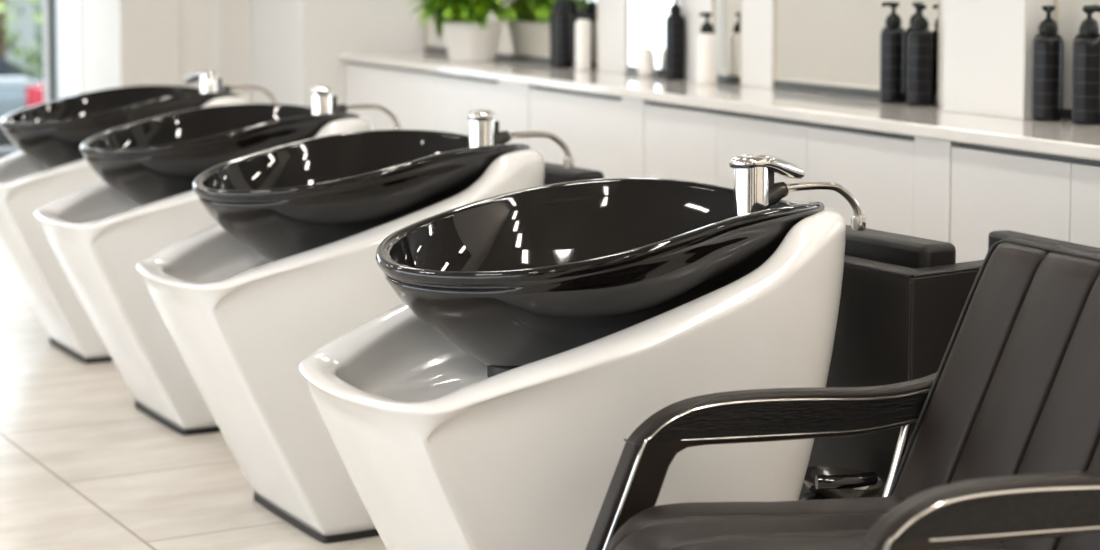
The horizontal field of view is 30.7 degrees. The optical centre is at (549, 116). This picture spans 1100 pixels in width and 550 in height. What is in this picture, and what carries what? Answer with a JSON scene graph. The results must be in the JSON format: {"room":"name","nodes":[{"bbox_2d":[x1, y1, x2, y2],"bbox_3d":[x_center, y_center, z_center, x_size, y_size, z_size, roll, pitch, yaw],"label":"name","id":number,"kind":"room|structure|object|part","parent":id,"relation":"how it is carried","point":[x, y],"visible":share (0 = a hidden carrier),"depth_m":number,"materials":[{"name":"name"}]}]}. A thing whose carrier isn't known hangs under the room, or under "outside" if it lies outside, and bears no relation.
{"room":"salon","nodes":[
{"label":"salon","id":0,"kind":"room"},
{"bbox_2d":[0,0,42,77],"bbox_3d":[-6.083,-1.269,22.153,2.076,3.008,1.505,-2,4,-22],"label":"shrub","id":1,"kind":"object","parent":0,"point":[34,60],"visible":0.38,"depth_m":22.18,"materials":[{"name":"green plant"}]},
{"bbox_2d":[0,56,43,146],"bbox_3d":[-6.372,-0.094,17.095,4.220,1.360,1.770,-2,4,-25],"label":"car","id":2,"kind":"object","parent":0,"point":[12,99],"visible":0.27,"depth_m":17.04,"materials":[{"name":"silver metal"}]},
{"bbox_3d":[-6.044,-0.504,17.227,2.950,0.560,1.391,-2,4,-25],"label":"cabin glass","id":3,"kind":"part","parent":2,"relation":"part of","materials":[{"name":"glass"}]},
{"bbox_2d":[25,84,43,106],"bbox_3d":[-4.316,-0.140,17.189,0.380,0.280,0.190,-2,4,-25],"label":"tail light","id":4,"kind":"object","parent":2,"relation":"attached to","point":[34,95],"depth_m":17.05,"materials":[{"name":"red plastic"}]},
{"bbox_2d":[81,0,250,102],"bbox_3d":[-2.046,-0.955,10.784,0.940,2.850,2.170,-2,4,-22],"label":"wall","id":5,"kind":"structure","parent":0,"point":[125,42],"depth_m":9.78,"materials":[{"name":"paint"}]},
{"bbox_2d":[54,0,81,99],"bbox_3d":[-2.676,-0.975,11.066,0.012,2.850,0.870,-2,4,-22],"label":"trim","id":6,"kind":"structure","parent":5,"relation":"attached to","point":[67,13],"depth_m":11.06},
{"bbox_2d":[174,0,179,85],"bbox_3d":[-1.816,-0.880,9.703,0.025,2.850,0.010,-2,4,-22],"label":"trim","id":7,"kind":"structure","parent":5,"relation":"attached to","point":[176,2],"depth_m":9.74,"materials":[{"name":"paint"}]},
{"bbox_2d":[0,249,386,549],"bbox_3d":[-2.105,0.953,4.420,7.400,0.080,14.020,-2,4,-22],"label":"floor","id":8,"kind":"structure","parent":0,"point":[82,467],"depth_m":4.92,"materials":[{"name":"tile"}]},
{"bbox_2d":[0,146,20,158],"bbox_3d":[-2.193,0.372,8.828,0.580,0.472,0.580,-2,4,-22],"label":"round stool","id":9,"kind":"object","parent":8,"relation":"on","point":[5,151],"visible":0.06,"depth_m":8.67,"materials":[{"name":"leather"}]},
{"bbox_2d":[0,70,276,363],"bbox_3d":[-1.383,0.309,6.584,1.054,0.908,0.676,-2,5,-29],"label":"basin","id":10,"kind":"object","parent":8,"relation":"on","point":[50,165],"visible":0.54,"depth_m":6.30,"materials":[{"name":"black ceramic"}]},
{"bbox_3d":[-1.416,0.754,6.596,0.369,0.017,0.439,-2,5,-29],"label":"plate","id":11,"kind":"part","parent":10,"relation":"part of","materials":[{"name":"black rubber"}]},
{"bbox_3d":[-1.399,0.046,6.557,0.787,0.263,0.644,-2,5,-29],"label":"bowl","id":12,"kind":"part","parent":10,"relation":"part of","materials":[{"name":"black ceramic"}]},
{"bbox_2d":[184,70,276,103],"bbox_3d":[-1.067,-0.049,6.755,0.313,0.218,0.136,-2,4,-22],"label":"faucet","id":13,"kind":"object","parent":10,"relation":"on","point":[209,81],"depth_m":6.68,"materials":[{"name":"silver metal"}]},
{"bbox_2d":[34,86,401,435],"bbox_3d":[-0.891,0.378,5.588,1.054,0.908,0.676,-2,5,-29],"label":"basin","id":14,"kind":"object","parent":8,"relation":"on","point":[145,202],"visible":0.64,"depth_m":5.31,"materials":[{"name":"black ceramic"}]},
{"bbox_3d":[-0.924,0.823,5.600,0.369,0.017,0.439,-2,5,-29],"label":"plate","id":15,"kind":"part","parent":14,"relation":"part of","materials":[{"name":"black rubber"}]},
{"bbox_3d":[-0.907,0.115,5.561,0.787,0.263,0.644,-2,5,-29],"label":"bowl","id":16,"kind":"part","parent":14,"relation":"part of","materials":[{"name":"black ceramic"}]},
{"bbox_2d":[310,86,401,128],"bbox_3d":[-0.563,0.019,5.771,0.281,0.218,0.144,-2,4,-22],"label":"faucet","id":17,"kind":"object","parent":14,"relation":"on","point":[323,101],"depth_m":5.68,"materials":[{"name":"silver metal"}]},
{"bbox_2d":[136,110,574,542],"bbox_3d":[-0.402,0.448,4.572,1.054,0.908,0.676,-2,5,-29],"label":"basin","id":18,"kind":"object","parent":8,"relation":"on","point":[287,267],"visible":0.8,"depth_m":4.29,"materials":[{"name":"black ceramic"}]},
{"bbox_3d":[-0.435,0.894,4.584,0.369,0.017,0.439,-2,5,-29],"label":"plate","id":19,"kind":"part","parent":18,"relation":"part of","materials":[{"name":"black rubber"}]},
{"bbox_3d":[-0.418,0.185,4.545,0.787,0.263,0.644,-2,5,-29],"label":"bowl","id":20,"kind":"part","parent":18,"relation":"part of","materials":[{"name":"black ceramic"}]},
{"bbox_2d":[467,110,574,168],"bbox_3d":[-0.074,0.090,4.752,0.283,0.218,0.142,-2,4,-22],"label":"faucet","id":21,"kind":"object","parent":18,"relation":"on","point":[483,130],"depth_m":4.67,"materials":[{"name":"silver metal"}]},
{"bbox_2d":[345,61,497,134],"bbox_3d":[-0.384,0.184,8.248,0.380,0.766,1.951,-2,4,-22],"label":"base cabinet","id":22,"kind":"object","parent":8,"relation":"on","point":[419,99],"visible":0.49,"depth_m":8.11,"materials":[{"name":"paint"}]},
{"bbox_3d":[-0.804,0.154,8.796,0.019,0.752,0.614,-2,4,-22],"label":"door","id":23,"kind":"part","parent":22,"relation":"part of","materials":[{"name":"paint"}]},
{"bbox_3d":[-0.564,0.194,8.212,0.019,0.752,0.648,-2,4,-22],"label":"door","id":24,"kind":"part","parent":22,"relation":"part of","materials":[{"name":"paint"}]},
{"bbox_3d":[-0.311,0.237,7.595,0.019,0.752,0.683,-2,4,-22],"label":"door","id":25,"kind":"part","parent":22,"relation":"part of","materials":[{"name":"paint"}]},
{"bbox_2d":[529,86,621,178],"bbox_3d":[0.251,0.291,6.701,0.380,0.766,0.780,-2,4,-22],"label":"base cabinet","id":26,"kind":"object","parent":8,"relation":"on","point":[589,124],"visible":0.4,"depth_m":6.56,"materials":[{"name":"paint"}]},
{"bbox_2d":[298,154,865,549],"bbox_3d":[0.110,0.529,3.394,1.054,0.908,0.676,-2,5,-29],"label":"basin","id":27,"kind":"object","parent":8,"relation":"on","point":[495,406],"visible":0.98,"depth_m":3.12,"materials":[{"name":"white ceramic"}]},
{"bbox_3d":[0.094,0.267,3.366,0.787,0.263,0.644,-2,5,-29],"label":"bowl","id":28,"kind":"part","parent":27,"relation":"part of","materials":[{"name":"black ceramic"}]},
{"bbox_2d":[729,154,865,230],"bbox_3d":[0.448,0.173,3.548,0.285,0.218,0.074,-2,4,-22],"label":"faucet","id":29,"kind":"object","parent":27,"relation":"on","point":[755,189],"depth_m":3.49,"materials":[{"name":"silver metal"}]},
{"bbox_2d":[544,162,675,184],"bbox_3d":[0.081,0.496,5.016,0.377,0.750,0.453,-2,5,-29],"label":"chair","id":30,"kind":"object","parent":8,"relation":"on","point":[554,173],"visible":0.08,"depth_m":4.87,"materials":[{"name":"leather"}]},
{"bbox_2d":[544,162,603,184],"bbox_3d":[0.022,0.299,4.971,0.080,0.350,0.324,-2,5,-29],"label":"cushion","id":31,"kind":"object","parent":30,"relation":"on","point":[554,173],"depth_m":4.87,"materials":[{"name":"leather"}]},
{"bbox_2d":[644,101,913,235],"bbox_3d":[0.747,0.375,5.493,0.380,0.766,1.503,-2,4,-22],"label":"base cabinet","id":32,"kind":"object","parent":8,"relation":"on","point":[685,143],"visible":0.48,"depth_m":5.22,"materials":[{"name":"paint"}]},
{"bbox_3d":[0.387,0.354,5.896,0.019,0.752,0.480,-2,4,-22],"label":"door","id":33,"kind":"part","parent":32,"relation":"part of","materials":[{"name":"paint"}]},
{"bbox_3d":[0.575,0.386,5.436,0.019,0.752,0.512,-2,4,-22],"label":"door","id":34,"kind":"part","parent":32,"relation":"part of","materials":[{"name":"paint"}]},
{"bbox_3d":[0.769,0.418,4.965,0.019,0.752,0.505,-2,4,-22],"label":"door","id":35,"kind":"part","parent":32,"relation":"part of","materials":[{"name":"paint"}]},
{"bbox_2d":[585,237,1099,549],"bbox_3d":[0.446,0.619,2.638,0.778,0.832,0.604,-2,4,-22],"label":"chair","id":36,"kind":"object","parent":8,"relation":"on","point":[1002,452],"visible":1,"depth_m":2.77,"materials":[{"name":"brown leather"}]},
{"bbox_3d":[0.293,0.582,2.877,0.678,0.394,0.035,-2,4,-22],"label":"armrest","id":37,"kind":"part","parent":36,"relation":"part of","materials":[{"name":"brown leather"}]},
{"bbox_3d":[0.296,0.585,2.878,0.660,0.378,0.042,-2,4,-22],"label":"chrome trim","id":38,"kind":"part","parent":36,"relation":"part of","materials":[{"name":"silver metal"}]},
{"bbox_3d":[0.368,0.429,2.897,0.502,0.055,0.037,-2,4,-22],"label":"arm panel","id":39,"kind":"part","parent":36,"relation":"part of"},
{"bbox_3d":[0.378,0.641,2.612,0.555,0.192,0.500,-2,4,-22],"label":"seat","id":40,"kind":"part","parent":36,"relation":"part of","materials":[{"name":"brown leather"}]},
{"bbox_3d":[0.547,0.616,2.378,0.678,0.394,0.035,-2,4,-22],"label":"armrest","id":41,"kind":"part","parent":36,"relation":"part of","materials":[{"name":"brown leather"}]},
{"bbox_3d":[0.549,0.620,2.380,0.660,0.378,0.042,-2,4,-22],"label":"chrome trim","id":42,"kind":"part","parent":36,"relation":"part of","materials":[{"name":"silver metal"}]},
{"bbox_3d":[0.685,0.419,2.719,0.264,0.444,0.503,-2,4,-22],"label":"backrest","id":43,"kind":"part","parent":36,"relation":"part of","materials":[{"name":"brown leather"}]},
{"bbox_3d":[0.622,0.463,2.399,0.502,0.055,0.037,-2,4,-22],"label":"arm panel","id":44,"kind":"part","parent":36,"relation":"part of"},
{"bbox_2d":[988,230,1099,254],"bbox_3d":[1.163,0.612,3.544,0.265,0.722,0.980,-2,4,-22],"label":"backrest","id":45,"kind":"object","parent":36,"relation":"attached to","point":[994,236],"visible":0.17,"depth_m":3.80,"materials":[{"name":"leather"}]},
{"bbox_2d":[799,466,885,500],"bbox_3d":[0.501,0.791,3.476,0.145,0.374,0.177,0,4,-6],"label":"tray stand","id":46,"kind":"object","parent":8,"relation":"on","point":[824,482],"visible":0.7,"depth_m":3.41,"materials":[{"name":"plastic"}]},
{"bbox_2d":[799,492,822,500],"bbox_3d":[0.477,0.684,3.466,0.096,0.050,0.096,-2,5,-29],"label":"cup","id":47,"kind":"object","parent":46,"relation":"on","point":[809,495],"depth_m":3.46,"materials":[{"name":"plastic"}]},
{"bbox_3d":[0.543,0.804,3.492,0.052,0.345,0.052,-2,5,-29],"label":"post","id":48,"kind":"part","parent":46,"relation":"part of","materials":[{"name":"silver metal"}]},
{"bbox_2d":[799,225,983,497],"bbox_3d":[0.667,0.587,3.707,0.377,0.750,0.453,-2,5,-29],"label":"chair","id":49,"kind":"object","parent":8,"relation":"on","point":[903,298],"visible":0.28,"depth_m":3.49,"materials":[{"name":"leather"}]},
{"bbox_2d":[845,225,955,267],"bbox_3d":[0.608,0.389,3.662,0.080,0.350,0.324,-2,5,-29],"label":"cushion","id":50,"kind":"object","parent":49,"relation":"on","point":[871,244],"depth_m":3.56,"materials":[{"name":"leather"}]},
{"bbox_2d":[950,142,1099,262],"bbox_3d":[1.516,0.505,3.618,0.380,0.766,2.252,-2,4,-22],"label":"base cabinet","id":51,"kind":"object","parent":8,"relation":"on","point":[1056,197],"visible":0.39,"depth_m":4.33,"materials":[{"name":"paint"}]},
{"bbox_2d":[340,52,1099,160],"bbox_3d":[0.585,-0.049,5.834,0.400,0.031,7.120,-2,4,-22],"label":"countertop","id":52,"kind":"structure","parent":51,"relation":"on","point":[1061,138],"depth_m":5.40,"materials":[{"name":"stone"}]},
{"bbox_2d":[406,0,516,61],"bbox_3d":[-0.388,-0.441,8.130,0.387,0.435,0.551,-2,4,-22],"label":"potted plant","id":53,"kind":"object","parent":52,"relation":"on","point":[469,37],"visible":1,"depth_m":8.05,"materials":[{"name":"green plant"}]},
{"bbox_3d":[-0.358,-0.445,8.137,0.208,0.152,0.320,-2,4,-22],"label":"stem","id":54,"kind":"part","parent":53,"relation":"part of","materials":[{"name":"green plant"}]},
{"bbox_3d":[-0.316,-0.304,8.154,0.242,0.158,0.242,-2,4,-22],"label":"pot","id":55,"kind":"part","parent":53,"relation":"part of","materials":[{"name":"white ceramic"}]},
{"bbox_2d":[550,0,560,66],"bbox_3d":[0.033,-0.340,7.602,0.068,0.304,0.068,1,4,10],"label":"pump bottle","id":56,"kind":"object","parent":52,"relation":"on","point":[555,5],"visible":0.41,"depth_m":7.58,"materials":[{"name":"black plastic"}]},
{"bbox_2d":[554,0,572,68],"bbox_3d":[0.051,-0.331,7.480,0.068,0.304,0.068,2,5,32],"label":"pump bottle","id":57,"kind":"object","parent":52,"relation":"on","point":[563,18],"visible":1,"depth_m":7.46,"materials":[{"name":"black plastic"}]},
{"bbox_2d":[575,0,590,69],"bbox_3d":[0.122,-0.303,7.361,0.060,0.264,0.063,-1,4,-12],"label":"pump bottle","id":58,"kind":"object","parent":52,"relation":"on","point":[582,25],"visible":1,"depth_m":7.34,"materials":[{"name":"white plastic"}]},
{"bbox_2d":[638,47,654,76],"bbox_3d":[0.330,-0.185,6.846,0.060,0.101,0.060,-2,4,-22],"label":"jar","id":59,"kind":"object","parent":52,"relation":"on","point":[646,57],"visible":1,"depth_m":6.82,"materials":[{"name":"white plastic"}]},
{"bbox_2d":[665,0,684,79],"bbox_3d":[0.416,-0.274,6.639,0.064,0.306,0.070,0,4,-5],"label":"pump bottle","id":60,"kind":"object","parent":52,"relation":"on","point":[675,22],"visible":1,"depth_m":6.62,"materials":[{"name":"black plastic"}]},
{"bbox_2d":[696,12,717,84],"bbox_3d":[0.501,-0.218,6.384,0.068,0.230,0.068,-3,5,-41],"label":"pump bottle","id":61,"kind":"object","parent":52,"relation":"on","point":[707,41],"visible":1,"depth_m":6.36,"materials":[{"name":"white plastic"}]},
{"bbox_2d":[880,2,905,103],"bbox_3d":[0.926,-0.172,5.402,0.069,0.274,0.069,1,4,20],"label":"pump bottle","id":62,"kind":"object","parent":52,"relation":"on","point":[893,36],"visible":1,"depth_m":5.38,"materials":[{"name":"black plastic"}]},
{"bbox_2d":[906,4,933,106],"bbox_3d":[0.978,-0.162,5.285,0.069,0.270,0.069,0,4,-1],"label":"pump bottle","id":63,"kind":"object","parent":52,"relation":"on","point":[920,40],"visible":1,"depth_m":5.26,"materials":[{"name":"black plastic"}]},
{"bbox_2d":[1031,5,1063,121],"bbox_3d":[1.178,-0.126,4.734,0.072,0.274,0.072,0,4,2],"label":"pump bottle","id":64,"kind":"object","parent":52,"relation":"on","point":[1048,46],"visible":1,"depth_m":4.71,"materials":[{"name":"black plastic"}]},
{"bbox_2d":[1071,7,1099,125],"bbox_3d":[1.240,-0.117,4.609,0.072,0.272,0.072,1,4,12],"label":"pump bottle","id":65,"kind":"object","parent":52,"relation":"on","point":[1085,111],"visible":1,"depth_m":4.58,"materials":[{"name":"black plastic"}]},
{"bbox_3d":[1.196,0.490,3.924,0.019,0.752,0.559,-2,4,-22],"label":"door","id":66,"kind":"part","parent":51,"relation":"part of","materials":[{"name":"paint"}]},
{"bbox_2d":[250,0,423,106],"bbox_3d":[-1.032,-0.867,9.511,0.570,2.850,1.000,-2,4,-22],"label":"wall","id":67,"kind":"structure","parent":0,"point":[297,46],"depth_m":9.11,"materials":[{"name":"paint"}]},
{"bbox_2d":[214,0,223,85],"bbox_3d":[-1.624,-0.886,9.781,0.040,2.850,0.012,-2,4,-22],"label":"trim","id":68,"kind":"structure","parent":67,"relation":"attached to","point":[218,4],"depth_m":9.81,"materials":[{"name":"paint"}]},
{"bbox_2d":[498,81,534,145],"bbox_3d":[0.035,0.257,7.200,0.361,0.766,0.306,-2,4,-22],"label":"cabinet door","id":69,"kind":"structure","parent":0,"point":[513,98],"depth_m":7.10,"materials":[{"name":"paint"}]},
{"bbox_2d":[424,0,1070,119],"bbox_3d":[1.339,-0.535,4.702,0.154,2.850,11.720,-2,4,-22],"label":"wall","id":70,"kind":"structure","parent":0,"point":[424,0],"depth_m":6.10,"materials":[{"name":"white paint"}]},
{"bbox_2d":[425,0,597,68],"bbox_3d":[-0.194,-0.996,8.193,0.016,1.522,1.968,-2,4,-22],"label":"wall mirror","id":71,"kind":"object","parent":70,"relation":"attached to","point":[528,39],"visible":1,"depth_m":7.95,"materials":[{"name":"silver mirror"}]},
{"bbox_2d":[598,0,628,72],"bbox_3d":[0.228,-1.144,7.152,0.018,1.972,0.245,-2,4,-22],"label":"trim","id":72,"kind":"structure","parent":70,"relation":"attached to","point":[611,13],"depth_m":7.20,"materials":[{"name":"paint"}]},
{"bbox_2d":[621,97,649,177],"bbox_3d":[0.421,0.322,6.260,0.361,0.766,0.163,-2,4,-22],"label":"trim","id":73,"kind":"structure","parent":70,"relation":"attached to","point":[632,110],"depth_m":6.17,"materials":[{"name":"paint"}]},
{"bbox_2d":[626,0,673,75],"bbox_3d":[0.350,-0.904,6.869,0.016,1.522,0.393,-2,4,-22],"label":"wall mirror","id":74,"kind":"object","parent":70,"relation":"attached to","point":[645,19],"visible":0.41,"depth_m":6.94,"materials":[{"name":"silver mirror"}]},
{"bbox_2d":[677,0,712,80],"bbox_3d":[0.479,-1.102,6.542,0.018,1.972,0.273,-2,4,-22],"label":"trim","id":75,"kind":"structure","parent":70,"relation":"attached to","point":[691,9],"depth_m":6.60,"materials":[{"name":"paint"}]},
{"bbox_2d":[713,0,741,83],"bbox_3d":[0.569,-0.867,6.336,0.016,1.522,0.196,-2,4,-22],"label":"wall mirror","id":76,"kind":"object","parent":70,"relation":"attached to","point":[727,14],"visible":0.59,"depth_m":6.37,"materials":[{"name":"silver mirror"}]},
{"bbox_2d":[741,0,775,88],"bbox_3d":[0.646,-1.074,6.133,0.018,1.972,0.201,-2,4,-22],"label":"trim","id":77,"kind":"structure","parent":70,"relation":"attached to","point":[757,54],"depth_m":6.18,"materials":[{"name":"paint"}]},
{"bbox_2d":[773,0,940,104],"bbox_3d":[0.857,-0.819,5.634,0.016,1.522,0.903,-2,4,-22],"label":"wall mirror","id":78,"kind":"object","parent":70,"relation":"attached to","point":[823,46],"visible":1,"depth_m":5.74,"materials":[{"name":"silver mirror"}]},
{"bbox_2d":[913,136,958,242],"bbox_3d":[1.051,0.428,4.724,0.361,0.766,0.149,-2,4,-22],"label":"trim","id":79,"kind":"structure","parent":70,"relation":"attached to","point":[932,157],"depth_m":4.63,"materials":[{"name":"paint"}]},
{"bbox_2d":[939,0,944,106],"bbox_3d":[1.057,-1.004,5.133,0.018,1.972,0.140,-2,4,-22],"label":"trim","id":80,"kind":"structure","parent":70,"relation":"attached to","point":[942,12],"depth_m":5.24,"materials":[{"name":"paint"}]},
{"bbox_2d":[944,0,1053,118],"bbox_3d":[1.112,-0.988,4.897,0.096,1.972,0.340,-2,4,-22],"label":"pillar","id":81,"kind":"structure","parent":70,"relation":"attached to","point":[988,60],"depth_m":4.90,"materials":[{"name":"paint"}]},
{"bbox_2d":[1054,0,1099,118],"bbox_3d":[1.581,-0.697,3.870,0.016,1.522,1.938,-2,4,-22],"label":"wall mirror","id":82,"kind":"object","parent":70,"relation":"attached to","point":[1069,15],"visible":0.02,"depth_m":4.75,"materials":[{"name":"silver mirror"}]},
{"bbox_3d":[-5.422,-0.934,10.478,5.540,2.850,0.120,-2,4,-22],"label":"wall","id":83,"kind":"structure","parent":0,"visible":0},
{"bbox_2d":[42,0,55,102],"bbox_3d":[-3.732,-0.782,11.176,1.886,2.450,0.081,-2,4,-22],"label":"window","id":84,"kind":"structure","parent":83,"relation":"in","point":[48,23],"depth_m":11.52,"materials":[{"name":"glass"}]},
{"bbox_3d":[-3.749,-0.781,11.169,1.850,2.450,0.070,-2,4,-22],"label":"frame","id":85,"kind":"part","parent":84,"relation":"part of","materials":[{"name":"grey metal"}]},
{"label":"outside","id":86,"kind":"structure","parent":0,"visible":0},
{"bbox_2d":[5,0,42,76],"bbox_3d":[-44.609,-4.940,97.754,70.000,0.100,191.080,-2,4,-22],"label":"sky","id":87,"kind":"structure","parent":86,"point":[26,23],"depth_m":71.43,"materials":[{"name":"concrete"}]},
{"bbox_2d":[0,76,36,86],"bbox_3d":[-3.829,0.287,13.621,0.600,1.080,0.600,-2,4,-22],"label":"outdoor table","id":88,"kind":"object","parent":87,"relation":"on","point":[23,81],"visible":0.56,"depth_m":13.40,"materials":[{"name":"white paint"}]}
]}

